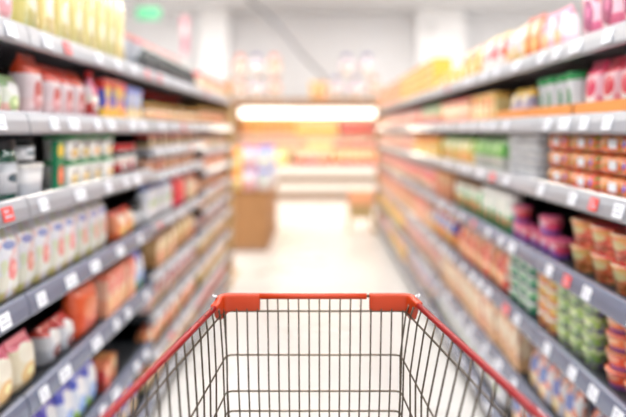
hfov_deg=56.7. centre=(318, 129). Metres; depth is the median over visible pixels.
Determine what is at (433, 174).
pouch
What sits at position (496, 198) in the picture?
jar
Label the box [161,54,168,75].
bottle
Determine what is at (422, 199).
carton
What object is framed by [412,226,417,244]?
pouch
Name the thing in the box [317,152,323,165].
bag
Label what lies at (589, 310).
cup
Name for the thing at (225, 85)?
carton
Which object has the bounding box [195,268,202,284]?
carton
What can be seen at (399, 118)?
pouch
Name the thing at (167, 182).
packet
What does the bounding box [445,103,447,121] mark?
carton
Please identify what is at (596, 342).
cup
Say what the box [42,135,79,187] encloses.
carton
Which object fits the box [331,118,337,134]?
bag
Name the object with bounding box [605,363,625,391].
cup
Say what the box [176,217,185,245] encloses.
packet
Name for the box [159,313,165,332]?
packet
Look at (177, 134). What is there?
carton
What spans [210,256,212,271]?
carton
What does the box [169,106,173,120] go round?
jar
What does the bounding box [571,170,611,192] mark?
packet
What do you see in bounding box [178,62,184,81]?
bottle
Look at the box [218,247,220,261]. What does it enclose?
carton
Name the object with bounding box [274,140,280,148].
tub
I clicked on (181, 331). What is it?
packet
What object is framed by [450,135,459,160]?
packet
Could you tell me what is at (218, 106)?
shelving unit
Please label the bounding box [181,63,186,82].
bottle
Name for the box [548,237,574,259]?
cup
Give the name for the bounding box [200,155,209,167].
carton
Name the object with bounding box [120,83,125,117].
carton
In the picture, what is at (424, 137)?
carton
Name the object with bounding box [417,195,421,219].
carton
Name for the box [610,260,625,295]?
cup
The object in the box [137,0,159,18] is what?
hanging sign
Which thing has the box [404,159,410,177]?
pouch
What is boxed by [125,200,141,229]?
jar
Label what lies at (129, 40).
carton
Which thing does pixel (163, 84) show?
shelving unit
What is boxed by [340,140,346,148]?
tub
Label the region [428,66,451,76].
carton
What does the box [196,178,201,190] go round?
packet
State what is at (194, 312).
packet
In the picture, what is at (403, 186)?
carton
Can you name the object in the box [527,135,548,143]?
bowl
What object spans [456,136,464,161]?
packet
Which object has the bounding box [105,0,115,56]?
bag
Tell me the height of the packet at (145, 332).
0.120 m
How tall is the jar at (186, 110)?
0.095 m
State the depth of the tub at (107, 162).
2.29 m
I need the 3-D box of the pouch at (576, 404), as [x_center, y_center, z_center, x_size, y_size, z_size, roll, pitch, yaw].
[0.873,0.945,1.956,0.071,0.150,0.102,0,0,0]
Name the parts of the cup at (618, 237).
lid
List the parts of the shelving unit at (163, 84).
panel, shelf, shelf, shelf, shelf, shelf, shelf, shelf, price rail, price rail, price rail, price rail, price rail, price rail, price rail, price rail, price rail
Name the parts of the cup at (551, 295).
lid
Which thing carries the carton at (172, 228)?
on the shelving unit at (163, 84)
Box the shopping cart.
[100,293,546,416]
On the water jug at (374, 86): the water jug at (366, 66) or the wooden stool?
the water jug at (366, 66)
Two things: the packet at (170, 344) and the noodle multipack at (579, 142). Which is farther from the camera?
the packet at (170, 344)
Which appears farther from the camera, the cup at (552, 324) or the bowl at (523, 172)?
the bowl at (523, 172)
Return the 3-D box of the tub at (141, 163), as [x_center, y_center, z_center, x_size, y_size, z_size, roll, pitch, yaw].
[-0.875,0.177,2.885,0.080,0.075,0.100,0,0,0]
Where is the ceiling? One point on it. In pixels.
(129, 6)
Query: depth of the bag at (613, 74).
1.69 m
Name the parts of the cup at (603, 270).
lid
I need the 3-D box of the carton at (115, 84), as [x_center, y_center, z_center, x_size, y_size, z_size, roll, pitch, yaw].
[-0.861,-0.121,2.386,0.060,0.161,0.085,0,0,1]
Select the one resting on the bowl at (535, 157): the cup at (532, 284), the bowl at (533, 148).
the bowl at (533, 148)
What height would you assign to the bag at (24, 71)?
0.185 m
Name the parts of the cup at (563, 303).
lid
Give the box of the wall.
[124,14,583,98]
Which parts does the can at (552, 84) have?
lid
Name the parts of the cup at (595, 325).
lid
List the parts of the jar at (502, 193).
lid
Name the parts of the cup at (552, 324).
lid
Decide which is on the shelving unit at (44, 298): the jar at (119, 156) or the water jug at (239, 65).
the jar at (119, 156)
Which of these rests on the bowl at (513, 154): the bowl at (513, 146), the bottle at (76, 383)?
the bowl at (513, 146)
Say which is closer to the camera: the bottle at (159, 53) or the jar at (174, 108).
the bottle at (159, 53)
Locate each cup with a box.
[509,263,518,277]
[509,275,519,289]
[509,287,519,301]
[510,254,518,265]
[512,205,533,222]
[512,221,533,238]
[517,258,526,270]
[517,268,526,283]
[517,280,526,296]
[517,293,526,308]
[519,224,540,243]
[525,264,538,276]
[525,274,539,290]
[525,287,538,303]
[525,300,539,316]
[530,228,541,247]
[537,281,547,298]
[537,295,547,312]
[537,309,547,326]
[538,272,547,284]
[539,215,563,235]
[539,233,563,253]
[545,287,558,305]
[545,302,558,319]
[546,316,558,334]
[547,278,557,290]
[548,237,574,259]
[556,310,570,330]
[556,325,571,345]
[557,284,570,299]
[557,296,570,314]
[568,303,584,323]
[569,292,583,307]
[569,319,584,339]
[569,334,583,355]
[570,242,594,273]
[571,216,612,246]
[581,328,607,350]
[582,312,608,333]
[582,344,607,367]
[583,301,606,317]
[590,223,625,255]
[590,250,614,284]
[605,328,625,354]
[605,346,625,372]
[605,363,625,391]
[607,317,625,335]
[610,230,625,264]
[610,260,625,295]
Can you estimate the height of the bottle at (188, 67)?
0.140 m
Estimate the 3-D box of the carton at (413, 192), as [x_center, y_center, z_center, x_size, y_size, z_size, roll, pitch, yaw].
[0.885,0.649,5.164,0.090,0.190,0.140,0,0,0]
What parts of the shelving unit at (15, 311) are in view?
shelf, price rail, price rail, price rail, price rail, price rail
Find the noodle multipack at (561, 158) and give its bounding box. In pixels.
[548,150,585,168]
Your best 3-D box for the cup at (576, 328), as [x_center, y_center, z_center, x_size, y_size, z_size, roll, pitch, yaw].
[0.880,0.666,1.937,0.085,0.052,0.085,0,0,-1]
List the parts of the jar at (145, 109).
lid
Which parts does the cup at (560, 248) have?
lid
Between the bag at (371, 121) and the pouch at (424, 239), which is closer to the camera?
the pouch at (424, 239)
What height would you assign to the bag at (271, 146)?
0.260 m
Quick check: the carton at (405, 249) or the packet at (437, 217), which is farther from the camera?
the carton at (405, 249)
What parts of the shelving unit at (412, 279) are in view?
price rail, price rail, price rail, price rail, price rail, price rail, price rail, shelf, shelf, shelf, panel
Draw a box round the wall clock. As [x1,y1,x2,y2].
[424,21,436,33]
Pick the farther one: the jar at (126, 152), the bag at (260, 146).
the bag at (260, 146)
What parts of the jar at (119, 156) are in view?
lid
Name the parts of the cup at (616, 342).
lid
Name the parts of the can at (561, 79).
lid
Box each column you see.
[199,8,231,83]
[413,8,464,69]
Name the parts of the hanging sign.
sign panel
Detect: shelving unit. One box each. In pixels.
[0,16,29,416]
[0,25,153,416]
[61,70,204,416]
[140,89,231,337]
[183,79,231,288]
[376,106,422,248]
[385,101,444,274]
[399,93,477,305]
[420,80,533,379]
[457,52,621,416]
[533,20,625,416]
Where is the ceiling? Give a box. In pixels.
[122,0,582,13]
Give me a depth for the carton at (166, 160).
3.19 m
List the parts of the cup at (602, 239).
lid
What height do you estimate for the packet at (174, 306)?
0.120 m
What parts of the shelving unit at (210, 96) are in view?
panel, shelf, shelf, shelf, shelf, shelf, shelf, shelf, shelf, price rail, price rail, price rail, price rail, price rail, price rail, price rail, price rail, price rail, price rail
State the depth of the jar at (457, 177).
3.55 m
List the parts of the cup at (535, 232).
lid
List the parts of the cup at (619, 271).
lid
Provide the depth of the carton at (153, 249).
3.00 m
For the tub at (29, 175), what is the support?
on the shelving unit at (44, 298)
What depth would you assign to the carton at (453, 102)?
3.62 m
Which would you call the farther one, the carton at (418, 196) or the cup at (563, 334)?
the carton at (418, 196)
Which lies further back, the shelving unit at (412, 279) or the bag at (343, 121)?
the bag at (343, 121)
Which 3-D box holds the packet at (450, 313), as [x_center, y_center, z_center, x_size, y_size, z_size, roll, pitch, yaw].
[0.881,1.194,3.760,0.092,0.180,0.143,0,0,-1]
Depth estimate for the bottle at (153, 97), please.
3.37 m
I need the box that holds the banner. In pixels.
[180,15,188,54]
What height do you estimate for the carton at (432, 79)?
0.062 m
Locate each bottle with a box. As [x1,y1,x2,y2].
[83,71,97,115]
[137,45,150,69]
[143,92,149,102]
[146,47,152,69]
[147,93,152,102]
[149,49,158,71]
[151,94,157,103]
[154,51,162,73]
[156,95,161,104]
[159,53,164,74]
[159,96,164,104]
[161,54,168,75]
[163,96,168,105]
[165,56,172,76]
[167,97,171,105]
[169,58,174,77]
[172,59,178,79]
[175,61,181,80]
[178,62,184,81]
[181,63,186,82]
[184,65,189,83]
[187,66,192,84]
[189,67,194,84]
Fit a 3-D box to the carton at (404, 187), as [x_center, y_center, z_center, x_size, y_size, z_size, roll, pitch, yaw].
[0.880,0.649,5.608,0.090,0.190,0.140,0,0,0]
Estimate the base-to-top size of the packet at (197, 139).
0.090 m
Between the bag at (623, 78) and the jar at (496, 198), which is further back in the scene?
the jar at (496, 198)
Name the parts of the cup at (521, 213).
lid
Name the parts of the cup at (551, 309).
lid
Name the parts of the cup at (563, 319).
lid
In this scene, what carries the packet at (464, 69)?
on the shelving unit at (449, 90)
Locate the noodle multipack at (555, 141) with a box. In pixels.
[548,134,575,150]
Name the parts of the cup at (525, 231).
lid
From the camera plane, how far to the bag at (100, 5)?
2.26 m
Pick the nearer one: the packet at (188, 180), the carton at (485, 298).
the carton at (485, 298)
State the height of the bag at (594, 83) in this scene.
0.170 m
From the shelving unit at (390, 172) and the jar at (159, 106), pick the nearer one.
the jar at (159, 106)
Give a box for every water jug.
[233,55,246,77]
[233,77,247,98]
[250,55,263,77]
[250,77,263,98]
[267,55,281,77]
[267,77,281,98]
[329,77,342,97]
[339,55,353,77]
[348,77,362,97]
[359,55,373,77]
[367,77,381,97]
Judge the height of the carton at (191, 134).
0.071 m
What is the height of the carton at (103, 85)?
0.161 m
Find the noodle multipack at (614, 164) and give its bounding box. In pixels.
[600,154,625,175]
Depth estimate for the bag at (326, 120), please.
12.35 m
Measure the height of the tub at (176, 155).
0.075 m
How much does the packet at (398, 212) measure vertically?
0.170 m
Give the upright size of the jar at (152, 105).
0.095 m
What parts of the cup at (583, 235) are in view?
lid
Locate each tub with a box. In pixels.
[17,162,43,196]
[83,134,113,178]
[89,135,101,180]
[136,158,152,169]
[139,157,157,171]
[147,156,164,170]
[174,153,177,166]
[183,152,187,163]
[187,151,190,162]
[190,151,193,161]
[239,140,245,144]
[246,140,252,145]
[253,140,259,144]
[260,140,266,145]
[267,140,273,144]
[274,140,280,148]
[281,140,287,148]
[289,140,294,148]
[296,140,301,148]
[305,140,311,148]
[312,140,318,148]
[319,140,325,148]
[326,140,332,148]
[333,140,339,148]
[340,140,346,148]
[347,140,353,148]
[354,140,360,148]
[362,140,367,148]
[369,140,374,148]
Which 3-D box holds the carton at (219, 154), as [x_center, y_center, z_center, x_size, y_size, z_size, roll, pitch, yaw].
[-0.870,0.239,4.857,0.080,0.090,0.110,0,0,0]
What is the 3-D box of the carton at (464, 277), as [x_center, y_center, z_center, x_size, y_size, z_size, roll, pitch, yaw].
[0.878,0.929,3.353,0.080,0.181,0.100,0,0,1]
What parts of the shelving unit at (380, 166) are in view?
price rail, price rail, price rail, price rail, price rail, price rail, price rail, shelf, panel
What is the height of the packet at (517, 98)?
0.130 m
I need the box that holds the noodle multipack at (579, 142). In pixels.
[571,134,604,152]
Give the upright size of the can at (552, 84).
0.150 m
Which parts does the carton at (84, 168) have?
tub, lid, lid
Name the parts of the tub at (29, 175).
lid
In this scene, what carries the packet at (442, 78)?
on the shelving unit at (449, 90)
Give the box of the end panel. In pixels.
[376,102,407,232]
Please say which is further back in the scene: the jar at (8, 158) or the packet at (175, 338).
the packet at (175, 338)
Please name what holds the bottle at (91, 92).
on the shelving unit at (44, 298)
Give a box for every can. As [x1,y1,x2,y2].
[538,78,546,106]
[546,76,557,105]
[557,74,566,104]
[566,71,589,103]
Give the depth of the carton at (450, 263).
3.67 m
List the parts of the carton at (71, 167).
lid, tub, lid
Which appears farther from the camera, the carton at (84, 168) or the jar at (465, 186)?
the jar at (465, 186)
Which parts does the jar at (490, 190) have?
lid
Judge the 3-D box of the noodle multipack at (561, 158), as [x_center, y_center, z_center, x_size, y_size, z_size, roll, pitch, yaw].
[0.904,0.102,2.051,0.131,0.061,0.190,0,0,1]
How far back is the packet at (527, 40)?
2.32 m
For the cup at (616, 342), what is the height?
0.052 m
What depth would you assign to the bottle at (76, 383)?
2.03 m
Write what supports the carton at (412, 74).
on the carton at (412, 81)
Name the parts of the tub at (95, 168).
lid, tub, lid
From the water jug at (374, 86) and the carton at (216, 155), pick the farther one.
the water jug at (374, 86)
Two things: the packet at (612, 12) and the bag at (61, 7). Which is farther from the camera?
the bag at (61, 7)
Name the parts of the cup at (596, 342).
lid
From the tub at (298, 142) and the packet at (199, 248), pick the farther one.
the tub at (298, 142)
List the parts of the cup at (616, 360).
lid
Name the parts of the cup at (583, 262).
lid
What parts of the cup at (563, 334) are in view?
lid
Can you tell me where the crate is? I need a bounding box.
[348,190,373,204]
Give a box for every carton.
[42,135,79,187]
[52,140,64,189]
[78,135,90,183]
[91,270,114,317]
[92,78,111,116]
[92,360,110,391]
[93,352,115,381]
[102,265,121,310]
[109,261,127,303]
[112,80,119,116]
[117,256,134,298]
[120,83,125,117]
[124,32,134,63]
[126,86,133,117]
[134,88,140,118]
[135,37,142,64]
[135,134,152,147]
[142,233,163,267]
[152,133,159,146]
[156,229,169,261]
[160,133,164,145]
[162,225,175,256]
[164,133,168,144]
[164,155,168,168]
[169,154,174,167]
[171,133,175,144]
[176,133,178,143]
[177,153,182,165]
[181,133,184,143]
[185,133,187,142]
[190,133,193,142]
[192,203,203,209]
[193,72,203,88]
[194,156,205,168]
[194,157,203,169]
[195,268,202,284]
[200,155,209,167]
[203,265,205,279]
[204,74,206,89]
[206,260,209,275]
[207,75,209,90]
[208,154,214,165]
[209,194,212,203]
[210,77,212,91]
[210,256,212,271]
[213,153,220,163]
[215,154,217,164]
[215,250,217,264]
[217,81,219,93]
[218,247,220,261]
[220,82,222,94]
[222,151,226,161]
[222,242,224,255]
[224,84,226,96]
[310,82,317,97]
[319,82,326,97]
[379,170,381,184]
[386,175,388,190]
[389,177,391,193]
[392,229,394,245]
[394,180,396,198]
[396,234,397,249]
[398,183,401,200]
[398,237,399,253]
[400,184,402,202]
[400,239,402,257]
[402,185,405,204]
[403,243,407,261]
[404,187,407,206]
[406,188,410,209]
[409,190,412,211]
[410,69,414,78]
[410,77,414,84]
[410,84,414,91]
[412,191,415,213]
[413,135,415,151]
[414,193,418,216]
[416,135,417,151]
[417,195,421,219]
[418,64,423,73]
[418,72,423,81]
[418,80,422,88]
[418,135,420,152]
[421,135,431,152]
[421,197,424,222]
[423,61,427,70]
[423,78,427,86]
[423,136,426,153]
[424,69,427,78]
[424,199,429,223]
[426,202,435,228]
[427,136,429,154]
[428,58,451,68]
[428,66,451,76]
[428,75,440,84]
[428,83,436,90]
[430,136,431,154]
[432,136,435,155]
[435,170,449,195]
[436,136,446,157]
[439,171,452,197]
[441,103,444,121]
[442,253,445,283]
[443,172,459,200]
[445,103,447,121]
[445,257,449,287]
[448,102,451,121]
[448,174,466,203]
[449,261,452,291]
[452,101,455,121]
[453,264,457,297]
[456,100,460,120]
[458,269,461,302]
[461,99,465,120]
[462,273,466,307]
[466,98,471,120]
[466,278,471,313]
[470,283,476,320]
[472,96,477,119]
[476,288,482,327]
[478,94,483,119]
[483,294,488,333]
[484,93,488,119]
[487,300,495,343]
[489,92,511,118]
[496,307,502,351]
[503,314,510,361]
[510,322,535,371]
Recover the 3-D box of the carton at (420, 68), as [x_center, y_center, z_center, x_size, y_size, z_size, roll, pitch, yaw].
[0.900,-0.500,4.770,0.140,0.062,0.200,0,0,0]
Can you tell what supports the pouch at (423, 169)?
on the shelving unit at (412, 279)
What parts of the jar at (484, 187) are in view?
lid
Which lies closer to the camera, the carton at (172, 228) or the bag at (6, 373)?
the bag at (6, 373)
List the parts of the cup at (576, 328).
lid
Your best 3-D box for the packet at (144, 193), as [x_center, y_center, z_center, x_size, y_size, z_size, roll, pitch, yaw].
[-0.872,0.359,2.894,0.082,0.200,0.122,0,0,0]
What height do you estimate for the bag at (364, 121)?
0.380 m
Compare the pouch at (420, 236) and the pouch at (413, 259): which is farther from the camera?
the pouch at (413, 259)
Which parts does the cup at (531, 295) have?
lid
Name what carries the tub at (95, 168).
on the shelving unit at (44, 298)
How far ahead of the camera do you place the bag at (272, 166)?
7.67 m
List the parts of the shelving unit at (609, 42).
price rail, shelf, price rail, price rail, price rail, price rail, price rail, shelf, shelf, shelf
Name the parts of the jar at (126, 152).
lid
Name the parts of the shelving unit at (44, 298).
panel, shelf, shelf, shelf, price rail, price rail, price rail, shelf, price rail, price rail, shelf, price rail, shelf, price rail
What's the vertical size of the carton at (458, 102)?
0.140 m
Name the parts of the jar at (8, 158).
lid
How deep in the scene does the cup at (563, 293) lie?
2.01 m
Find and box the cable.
[247,0,325,81]
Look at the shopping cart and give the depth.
1.15 m
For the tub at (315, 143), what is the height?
0.190 m
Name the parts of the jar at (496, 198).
lid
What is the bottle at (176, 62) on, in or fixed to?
on the shelving unit at (163, 84)
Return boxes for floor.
[150,200,486,416]
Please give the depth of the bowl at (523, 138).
2.40 m
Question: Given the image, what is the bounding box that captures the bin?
[233,179,277,250]
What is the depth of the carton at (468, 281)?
3.23 m
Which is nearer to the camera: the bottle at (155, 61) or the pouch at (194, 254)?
the bottle at (155, 61)
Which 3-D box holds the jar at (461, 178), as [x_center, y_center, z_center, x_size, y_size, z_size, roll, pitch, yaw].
[0.878,0.374,3.469,0.086,0.180,0.086,0,0,0]
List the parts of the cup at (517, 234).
lid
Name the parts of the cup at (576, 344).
lid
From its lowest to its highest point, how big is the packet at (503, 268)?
0.190 m
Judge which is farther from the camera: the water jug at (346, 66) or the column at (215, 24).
the column at (215, 24)
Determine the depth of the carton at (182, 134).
3.58 m
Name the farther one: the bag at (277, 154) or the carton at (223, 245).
the bag at (277, 154)
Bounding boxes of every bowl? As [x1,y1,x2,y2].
[508,135,520,142]
[508,143,520,150]
[508,150,520,158]
[509,158,521,166]
[509,166,520,174]
[518,135,528,142]
[518,143,529,151]
[518,160,529,168]
[518,168,528,176]
[519,151,529,159]
[526,170,548,179]
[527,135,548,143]
[527,144,551,152]
[527,152,548,161]
[527,161,552,170]
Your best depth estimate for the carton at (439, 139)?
4.05 m
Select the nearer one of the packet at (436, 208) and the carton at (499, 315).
the carton at (499, 315)
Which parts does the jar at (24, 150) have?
lid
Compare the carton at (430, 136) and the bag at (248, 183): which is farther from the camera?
the bag at (248, 183)
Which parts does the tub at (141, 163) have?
lid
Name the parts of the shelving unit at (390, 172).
price rail, price rail, price rail, price rail, price rail, price rail, price rail, shelf, shelf, panel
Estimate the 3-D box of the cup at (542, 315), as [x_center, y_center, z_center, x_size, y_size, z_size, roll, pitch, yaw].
[0.879,0.719,2.222,0.080,0.052,0.080,0,0,-1]
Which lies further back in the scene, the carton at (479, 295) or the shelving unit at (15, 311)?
the carton at (479, 295)
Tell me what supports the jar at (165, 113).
on the shelving unit at (163, 84)
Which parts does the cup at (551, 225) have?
lid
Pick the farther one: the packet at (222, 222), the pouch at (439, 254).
the packet at (222, 222)
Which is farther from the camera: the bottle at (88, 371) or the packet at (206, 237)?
the packet at (206, 237)
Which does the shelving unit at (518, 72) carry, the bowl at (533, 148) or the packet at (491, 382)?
the packet at (491, 382)
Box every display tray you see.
[497,109,526,118]
[527,104,572,116]
[573,98,625,113]
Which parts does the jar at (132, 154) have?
lid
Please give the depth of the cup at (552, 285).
2.11 m
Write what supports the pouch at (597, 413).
on the shelving unit at (609, 42)
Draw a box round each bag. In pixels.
[0,0,11,18]
[0,344,12,407]
[2,328,34,394]
[8,52,42,112]
[11,0,38,28]
[37,0,54,34]
[37,64,60,113]
[53,68,72,113]
[54,0,69,40]
[60,278,96,340]
[65,71,84,114]
[69,0,83,45]
[83,0,94,49]
[94,0,106,53]
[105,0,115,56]
[114,0,124,59]
[233,146,243,166]
[233,147,240,168]
[233,169,240,189]
[240,167,242,187]
[242,147,254,168]
[242,169,254,189]
[246,146,257,166]
[254,167,257,187]
[257,147,269,168]
[257,169,269,189]
[260,146,270,166]
[264,145,274,163]
[269,167,271,187]
[271,146,272,164]
[271,165,273,184]
[275,152,280,165]
[275,163,276,180]
[281,152,287,165]
[295,152,301,165]
[302,152,308,165]
[310,152,315,165]
[317,118,323,134]
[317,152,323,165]
[324,118,330,134]
[324,152,330,165]
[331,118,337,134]
[334,152,339,165]
[340,118,346,134]
[341,152,347,165]
[347,118,353,134]
[348,152,354,165]
[354,118,360,134]
[355,152,361,165]
[361,118,367,134]
[362,152,368,165]
[368,118,374,134]
[369,152,375,165]
[586,59,610,101]
[603,55,625,100]
[621,64,625,98]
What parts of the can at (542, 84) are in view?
lid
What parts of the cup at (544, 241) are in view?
lid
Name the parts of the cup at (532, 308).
lid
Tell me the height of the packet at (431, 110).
0.150 m
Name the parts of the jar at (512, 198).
lid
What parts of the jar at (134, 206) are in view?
lid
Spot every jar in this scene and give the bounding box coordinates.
[0,139,16,200]
[4,136,34,163]
[112,145,124,175]
[114,144,128,172]
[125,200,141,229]
[128,144,135,171]
[141,102,150,118]
[149,103,155,119]
[155,104,158,119]
[158,104,162,119]
[162,105,167,119]
[166,106,169,120]
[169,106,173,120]
[173,107,176,120]
[176,107,180,120]
[182,108,185,121]
[185,109,189,121]
[191,107,201,122]
[193,110,196,121]
[201,108,203,122]
[204,108,206,122]
[208,109,210,122]
[212,110,215,122]
[455,176,467,205]
[459,177,472,207]
[462,178,475,209]
[467,180,481,212]
[471,181,486,214]
[475,183,490,217]
[481,185,497,220]
[486,186,502,223]
[493,188,509,226]
[498,190,516,230]
[504,192,523,234]
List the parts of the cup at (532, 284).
lid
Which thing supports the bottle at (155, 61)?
on the shelving unit at (163, 84)
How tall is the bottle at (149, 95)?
0.170 m
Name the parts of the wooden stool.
leg, seat, leg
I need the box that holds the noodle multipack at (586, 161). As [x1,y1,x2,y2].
[570,152,609,172]
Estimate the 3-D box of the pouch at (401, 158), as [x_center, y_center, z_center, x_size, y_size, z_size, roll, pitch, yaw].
[0.875,0.374,6.100,0.092,0.180,0.143,0,0,-2]
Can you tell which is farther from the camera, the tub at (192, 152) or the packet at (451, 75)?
the tub at (192, 152)
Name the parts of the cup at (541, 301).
lid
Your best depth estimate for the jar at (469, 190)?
3.27 m
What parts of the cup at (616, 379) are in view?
lid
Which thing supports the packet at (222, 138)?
on the shelving unit at (210, 96)
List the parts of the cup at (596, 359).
lid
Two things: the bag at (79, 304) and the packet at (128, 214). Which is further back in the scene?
the packet at (128, 214)
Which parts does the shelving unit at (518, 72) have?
price rail, shelf, price rail, price rail, price rail, price rail, price rail, price rail, shelf, shelf, shelf, shelf, panel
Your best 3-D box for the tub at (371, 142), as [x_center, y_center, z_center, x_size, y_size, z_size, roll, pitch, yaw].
[1.125,0.304,12.300,0.140,0.190,0.120,0,0,-1]
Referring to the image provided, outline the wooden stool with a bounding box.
[347,203,374,232]
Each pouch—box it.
[114,405,125,416]
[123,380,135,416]
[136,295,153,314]
[153,283,160,304]
[158,277,165,297]
[164,271,172,291]
[171,266,176,284]
[176,262,181,278]
[180,256,187,274]
[186,253,191,268]
[190,248,196,264]
[194,215,202,229]
[196,297,201,310]
[199,215,206,225]
[202,293,205,304]
[208,212,211,220]
[208,283,211,296]
[216,272,219,284]
[392,155,397,170]
[396,133,400,147]
[396,156,400,172]
[397,157,402,173]
[398,112,402,124]
[400,133,404,148]
[400,157,404,174]
[402,158,407,176]
[404,133,409,149]
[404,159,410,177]
[405,110,410,124]
[405,219,409,236]
[407,134,411,149]
[407,160,412,177]
[407,250,409,264]
[409,109,414,123]
[409,134,414,150]
[409,161,414,179]
[409,223,414,241]
[409,253,412,267]
[411,161,417,181]
[411,256,414,273]
[412,108,417,123]
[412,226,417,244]
[414,162,421,183]
[414,260,417,276]
[415,108,421,123]
[416,229,420,247]
[417,264,420,281]
[418,163,424,184]
[418,232,423,252]
[419,268,423,286]
[421,164,427,185]
[421,235,427,256]
[423,165,429,187]
[423,272,427,291]
[425,239,430,258]
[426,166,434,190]
[427,277,431,296]
[428,242,434,264]
[430,282,438,304]
[431,168,439,191]
[431,246,438,268]
[436,250,441,274]
[513,400,526,416]
[530,347,548,390]
[539,357,557,407]
[552,369,570,416]
[564,382,591,416]
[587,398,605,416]
[592,407,604,416]
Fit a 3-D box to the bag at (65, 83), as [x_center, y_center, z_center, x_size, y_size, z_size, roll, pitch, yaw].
[-0.881,-0.123,1.962,0.082,0.165,0.097,0,0,-2]
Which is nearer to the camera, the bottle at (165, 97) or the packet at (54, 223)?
the packet at (54, 223)
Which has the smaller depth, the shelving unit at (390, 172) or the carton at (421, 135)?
the carton at (421, 135)
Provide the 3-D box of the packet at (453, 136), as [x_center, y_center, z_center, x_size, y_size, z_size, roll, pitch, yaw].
[0.880,0.115,3.776,0.082,0.160,0.122,0,0,-1]
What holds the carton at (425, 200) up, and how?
on the shelving unit at (412, 279)
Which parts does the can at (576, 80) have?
lid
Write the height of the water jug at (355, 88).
0.470 m
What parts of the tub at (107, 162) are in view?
tub, lid, lid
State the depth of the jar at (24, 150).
1.69 m
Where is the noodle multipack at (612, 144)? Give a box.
[600,135,625,154]
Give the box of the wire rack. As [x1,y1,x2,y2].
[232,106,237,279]
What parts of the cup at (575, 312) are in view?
lid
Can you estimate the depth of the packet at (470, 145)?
3.22 m
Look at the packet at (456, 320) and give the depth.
3.57 m
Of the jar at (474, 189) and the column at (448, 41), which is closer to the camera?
the jar at (474, 189)
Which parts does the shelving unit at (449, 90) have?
price rail, price rail, shelf, price rail, price rail, price rail, price rail, price rail, shelf, shelf, shelf, panel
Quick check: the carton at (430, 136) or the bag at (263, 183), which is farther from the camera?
the bag at (263, 183)
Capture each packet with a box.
[0,75,18,110]
[0,87,1,109]
[0,225,17,302]
[11,220,34,293]
[27,215,49,284]
[28,319,60,366]
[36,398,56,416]
[43,211,64,276]
[50,310,73,352]
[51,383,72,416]
[58,207,75,267]
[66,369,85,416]
[69,203,87,261]
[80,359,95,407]
[82,200,98,255]
[92,197,106,249]
[106,209,126,240]
[117,205,133,233]
[127,251,138,290]
[133,248,143,288]
[133,362,152,392]
[135,183,153,223]
[135,323,153,342]
[142,320,159,340]
[148,183,158,218]
[155,181,166,215]
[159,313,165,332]
[162,179,171,211]
[165,306,171,325]
[166,340,171,350]
[169,176,180,207]
[169,221,179,247]
[171,299,177,317]
[172,332,177,344]
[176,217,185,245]
[177,174,184,203]
[177,294,181,309]
[177,324,183,338]
[181,214,189,240]
[181,287,187,305]
[183,172,192,200]
[183,320,186,332]
[185,211,193,237]
[186,313,190,327]
[187,282,191,297]
[188,171,196,198]
[191,278,194,291]
[191,306,196,321]
[195,136,201,141]
[195,241,203,257]
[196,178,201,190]
[197,176,204,188]
[198,136,205,146]
[201,176,208,187]
[202,136,208,147]
[202,238,205,252]
[205,136,211,146]
[205,235,208,249]
[208,136,214,146]
[209,174,214,184]
[210,230,214,244]
[214,135,219,145]
[215,172,219,181]
[218,135,224,144]
[218,223,221,234]
[220,220,223,232]
[396,210,400,224]
[399,212,402,226]
[401,214,405,229]
[420,107,425,123]
[423,106,429,122]
[426,105,432,122]
[430,105,435,122]
[431,206,438,231]
[432,104,439,122]
[435,208,443,235]
[436,74,444,87]
[436,103,441,122]
[438,292,443,314]
[439,211,448,239]
[440,73,446,85]
[443,135,451,158]
[443,298,447,320]
[444,70,452,84]
[445,214,453,241]
[447,135,454,159]
[447,304,453,330]
[448,68,457,83]
[448,218,462,247]
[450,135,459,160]
[453,312,459,336]
[454,66,461,80]
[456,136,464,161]
[458,224,467,254]
[459,320,465,341]
[460,136,470,162]
[461,50,472,78]
[462,227,473,260]
[464,328,472,348]
[466,136,477,164]
[468,47,478,75]
[468,231,480,265]
[472,337,478,365]
[473,44,484,73]
[474,135,487,166]
[475,235,487,271]
[477,345,488,381]
[481,135,494,167]
[481,240,495,278]
[482,40,493,70]
[487,358,495,389]
[488,36,500,68]
[489,135,501,169]
[490,245,503,283]
[494,368,513,409]
[495,135,510,172]
[497,31,511,65]
[497,250,511,292]
[506,30,517,61]
[511,88,525,109]
[513,24,526,59]
[521,87,538,108]
[523,17,536,56]
[531,13,546,52]
[541,11,559,49]
[548,167,578,186]
[554,4,579,45]
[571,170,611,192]
[583,0,601,34]
[599,175,625,198]
[601,0,624,27]
[623,0,625,19]

